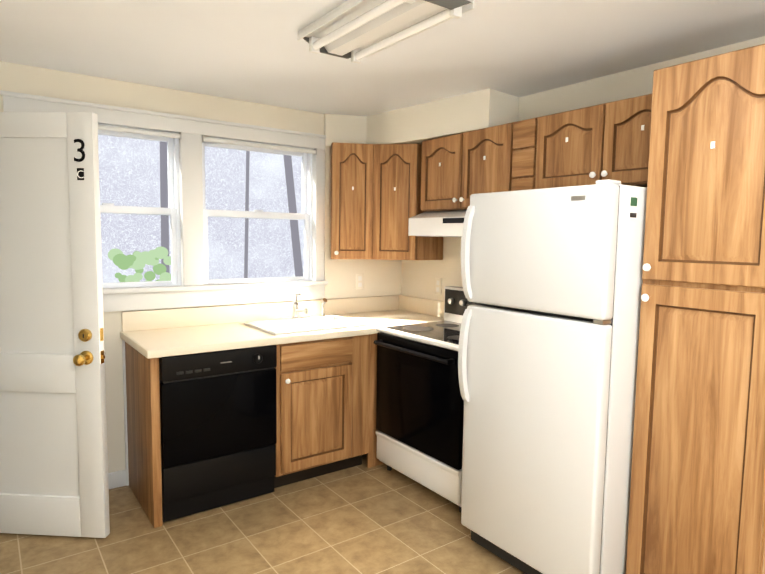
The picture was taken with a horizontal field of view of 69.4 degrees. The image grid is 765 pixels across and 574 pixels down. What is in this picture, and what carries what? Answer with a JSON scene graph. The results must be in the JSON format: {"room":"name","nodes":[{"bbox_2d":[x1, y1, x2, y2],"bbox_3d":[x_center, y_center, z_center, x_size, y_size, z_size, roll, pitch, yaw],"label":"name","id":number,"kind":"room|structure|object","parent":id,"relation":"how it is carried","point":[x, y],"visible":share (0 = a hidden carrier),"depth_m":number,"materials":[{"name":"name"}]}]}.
{"room":"kitchen","nodes":[
{"label":"kitchen","id":0,"kind":"room"},
{"bbox_2d":[0,61,401,472],"bbox_3d":[-1.069,-0.018,3.551,3.190,2.320,0.180,-3,6,-36],"label":"wall","id":1,"kind":"structure","parent":0,"point":[382,277],"depth_m":3.23,"materials":[{"name":"paint"}]},
{"bbox_2d":[108,469,126,488],"bbox_3d":[-1.850,1.136,3.000,0.864,0.095,0.015,-3,6,-36],"label":"baseboard","id":2,"kind":"structure","parent":1,"relation":"attached to","point":[116,479],"depth_m":3.21,"materials":[{"name":"white wood"}]},
{"bbox_2d":[0,90,327,311],"bbox_3d":[-1.184,-0.449,3.369,1.866,1.138,0.180,-3,6,-36],"label":"window","id":3,"kind":"structure","parent":1,"relation":"in","point":[192,290],"depth_m":3.36,"materials":[{"name":"white wood"}]},
{"bbox_2d":[98,124,316,154],"bbox_3d":[-1.143,-0.895,3.307,1.688,0.043,0.032,-3,6,-36],"label":"roller","id":4,"kind":"object","parent":3,"relation":"attached to","point":[179,136],"visible":0.79,"depth_m":3.37,"materials":[{"name":"white"}]},
{"bbox_2d":[356,274,363,288],"bbox_3d":[-0.167,-0.040,4.086,0.070,0.115,0.008,-3,6,-36],"label":"electrical outlet","id":5,"kind":"object","parent":1,"relation":"attached to","point":[359,281],"visible":1,"depth_m":4.08,"materials":[{"name":"beige plastic"}]},
{"bbox_2d":[331,142,442,259],"bbox_3d":[0.006,-0.582,3.845,0.733,0.778,0.511,-3,6,-36],"label":"upper cabinet","id":6,"kind":"object","parent":1,"relation":"attached to","point":[375,197],"visible":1,"depth_m":3.72,"materials":[{"name":"brown wood"}]},
{"bbox_2d":[0,454,524,573],"bbox_3d":[0.419,1.391,1.584,3.190,0.100,5.320,-3,6,-36],"label":"floor","id":7,"kind":"structure","parent":0,"point":[362,518],"depth_m":2.69,"materials":[{"name":"tile"}]},
{"bbox_2d":[122,340,285,527],"bbox_3d":[-1.031,0.741,3.176,0.716,0.872,0.623,-3,6,-36],"label":"base cabinet","id":8,"kind":"object","parent":7,"relation":"on","point":[141,383],"depth_m":2.97,"materials":[{"name":"brown wood"}]},
{"bbox_2d":[159,345,276,521],"bbox_3d":[-1.015,0.737,3.167,0.612,0.860,0.642,-3,6,-36],"label":"dishwasher","id":9,"kind":"object","parent":7,"relation":"on","point":[218,426],"visible":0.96,"depth_m":2.91,"materials":[{"name":"black metal"}]},
{"bbox_2d":[286,333,381,484],"bbox_3d":[-0.487,0.715,3.569,0.706,0.872,0.623,-3,6,-36],"label":"base cabinet","id":10,"kind":"object","parent":7,"relation":"on","point":[326,393],"depth_m":3.32,"materials":[{"name":"brown wood"}]},
{"bbox_2d":[120,295,443,358],"bbox_3d":[-0.498,0.204,3.498,2.019,0.153,0.644,-3,6,-36],"label":"countertop","id":11,"kind":"structure","parent":10,"relation":"on","point":[148,334],"depth_m":3.36,"materials":[{"name":"beige laminate"}]},
{"bbox_2d":[280,293,326,319],"bbox_3d":[-0.493,0.130,3.648,0.324,0.162,0.212,-3,6,-36],"label":"faucet","id":12,"kind":"object","parent":11,"relation":"on","point":[295,309],"visible":1,"depth_m":3.64,"materials":[{"name":"silver metal"}]},
{"bbox_2d":[244,315,370,334],"bbox_3d":[-0.479,0.315,3.517,0.660,0.182,0.470,-3,6,-36],"label":"sink","id":13,"kind":"object","parent":11,"relation":"in","point":[281,326],"visible":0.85,"depth_m":3.56,"materials":[{"name":"white ceramic"}]},
{"bbox_2d":[374,286,476,512],"bbox_3d":[0.417,0.609,3.332,0.697,1.150,0.761,-3,6,-36],"label":"stove","id":14,"kind":"object","parent":7,"relation":"on","point":[420,415],"visible":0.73,"depth_m":3.15,"materials":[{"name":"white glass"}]},
{"bbox_2d":[458,179,646,573],"bbox_3d":[0.882,0.417,2.516,0.832,1.689,0.708,-3,6,-36],"label":"refrigerator","id":15,"kind":"object","parent":7,"relation":"on","point":[552,281],"visible":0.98,"depth_m":2.19,"materials":[{"name":"white metal"}]},
{"bbox_2d":[626,44,764,573],"bbox_3d":[1.348,0.254,2.107,0.658,2.100,0.460,-3,6,-36],"label":"pantry cabinet","id":16,"kind":"object","parent":7,"relation":"on","point":[697,497],"visible":1,"depth_m":1.92,"materials":[{"name":"brown wood"}]},
{"bbox_2d":[0,0,764,115],"bbox_3d":[0.454,-1.019,1.372,3.190,0.100,5.320,-3,6,-36],"label":"ceiling","id":17,"kind":"structure","parent":0,"point":[255,51],"depth_m":2.46,"materials":[{"name":"paint"}]},
{"bbox_2d":[297,0,473,63],"bbox_3d":[-0.015,-1.005,2.133,0.350,0.074,0.675,-3,6,-36],"label":"fluorescent ceiling light","id":18,"kind":"object","parent":17,"relation":"attached to","point":[356,31],"visible":0.98,"depth_m":2.10,"materials":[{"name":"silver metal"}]},
{"bbox_2d":[326,88,518,145],"bbox_3d":[0.220,-1.056,3.561,0.684,0.218,1.150,-3,6,-36],"label":"soffit","id":19,"kind":"structure","parent":0,"point":[463,113],"depth_m":3.47,"materials":[{"name":"paint"}]},
{"bbox_2d":[401,36,764,300],"bbox_3d":[1.664,0.125,2.364,0.160,2.320,5.320,-3,6,-36],"label":"wall","id":20,"kind":"structure","parent":0,"point":[418,277],"depth_m":3.09,"materials":[{"name":"paint"}]},
{"bbox_2d":[435,278,441,293],"bbox_3d":[0.400,-0.006,3.962,0.008,0.115,0.070,-3,6,-36],"label":"outlet","id":21,"kind":"object","parent":20,"relation":"attached to","point":[438,285],"visible":1,"depth_m":3.95,"materials":[{"name":"beige plastic"}]},
{"bbox_2d":[421,122,513,211],"bbox_3d":[0.584,-0.695,3.365,0.350,0.452,0.755,-3,6,-36],"label":"upper cabinet","id":22,"kind":"object","parent":20,"relation":"attached to","point":[458,170],"visible":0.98,"depth_m":3.25,"materials":[{"name":"brown wood"}]},
{"bbox_2d":[408,210,465,236],"bbox_3d":[0.552,-0.386,3.371,0.414,0.162,0.750,-3,6,-36],"label":"range hood","id":23,"kind":"object","parent":22,"relation":"attached to","point":[439,224],"visible":0.42,"depth_m":3.35,"materials":[{"name":"white metal"}]},
{"bbox_2d":[511,117,537,190],"bbox_3d":[0.866,-0.659,3.004,0.319,0.452,0.159,-3,6,-36],"label":"drawers","id":24,"kind":"object","parent":20,"relation":"attached to","point":[524,153],"visible":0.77,"depth_m":2.90,"materials":[{"name":"brown wood"}]},
{"bbox_2d":[535,94,651,188],"bbox_3d":[1.124,-0.658,2.618,0.350,0.380,0.763,-3,6,-36],"label":"upper cabinet","id":25,"kind":"object","parent":20,"relation":"attached to","point":[590,145],"visible":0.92,"depth_m":2.56,"materials":[{"name":"brown wood"}]},
{"label":"outside","id":26,"kind":"structure","parent":0,"visible":0},
{"bbox_2d":[98,135,303,282],"bbox_3d":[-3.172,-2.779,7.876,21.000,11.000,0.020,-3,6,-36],"label":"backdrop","id":27,"kind":"structure","parent":26,"point":[129,171],"depth_m":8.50,"materials":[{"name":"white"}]},
{"bbox_3d":[-0.791,0.246,0.592,0.160,2.320,5.320,-3,6,-36],"label":"wall","id":28,"kind":"structure","parent":0,"visible":0},
{"bbox_2d":[0,112,109,537],"bbox_3d":[-1.734,0.201,2.618,0.855,2.003,0.193,1,5,3],"label":"entry door","id":29,"kind":"structure","parent":28,"relation":"in","point":[53,455],"depth_m":2.59,"materials":[{"name":"white wood"}]},
{"bbox_2d":[74,139,84,161],"bbox_3d":[-1.370,-0.617,2.499,0.052,0.102,0.002,1,5,4],"label":"number","id":30,"kind":"object","parent":29,"relation":"attached to","point":[82,158],"depth_m":2.50,"materials":[{"name":"black plastic"}]},
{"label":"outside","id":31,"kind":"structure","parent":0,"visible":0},
{"bbox_2d":[108,247,170,281],"bbox_3d":[-2.864,0.683,6.621,0.678,2.332,0.430,-3,6,-36],"label":"bush","id":32,"kind":"object","parent":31,"point":[137,261],"depth_m":6.50,"materials":[{"name":"green plant"}]},
{"bbox_2d":[160,141,302,277],"bbox_3d":[-2.318,-2.267,7.905,4.319,8.012,0.715,-3,6,-36],"label":"tree","id":33,"kind":"object","parent":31,"point":[291,206],"depth_m":8.26,"materials":[{"name":"grey"}]}
]}

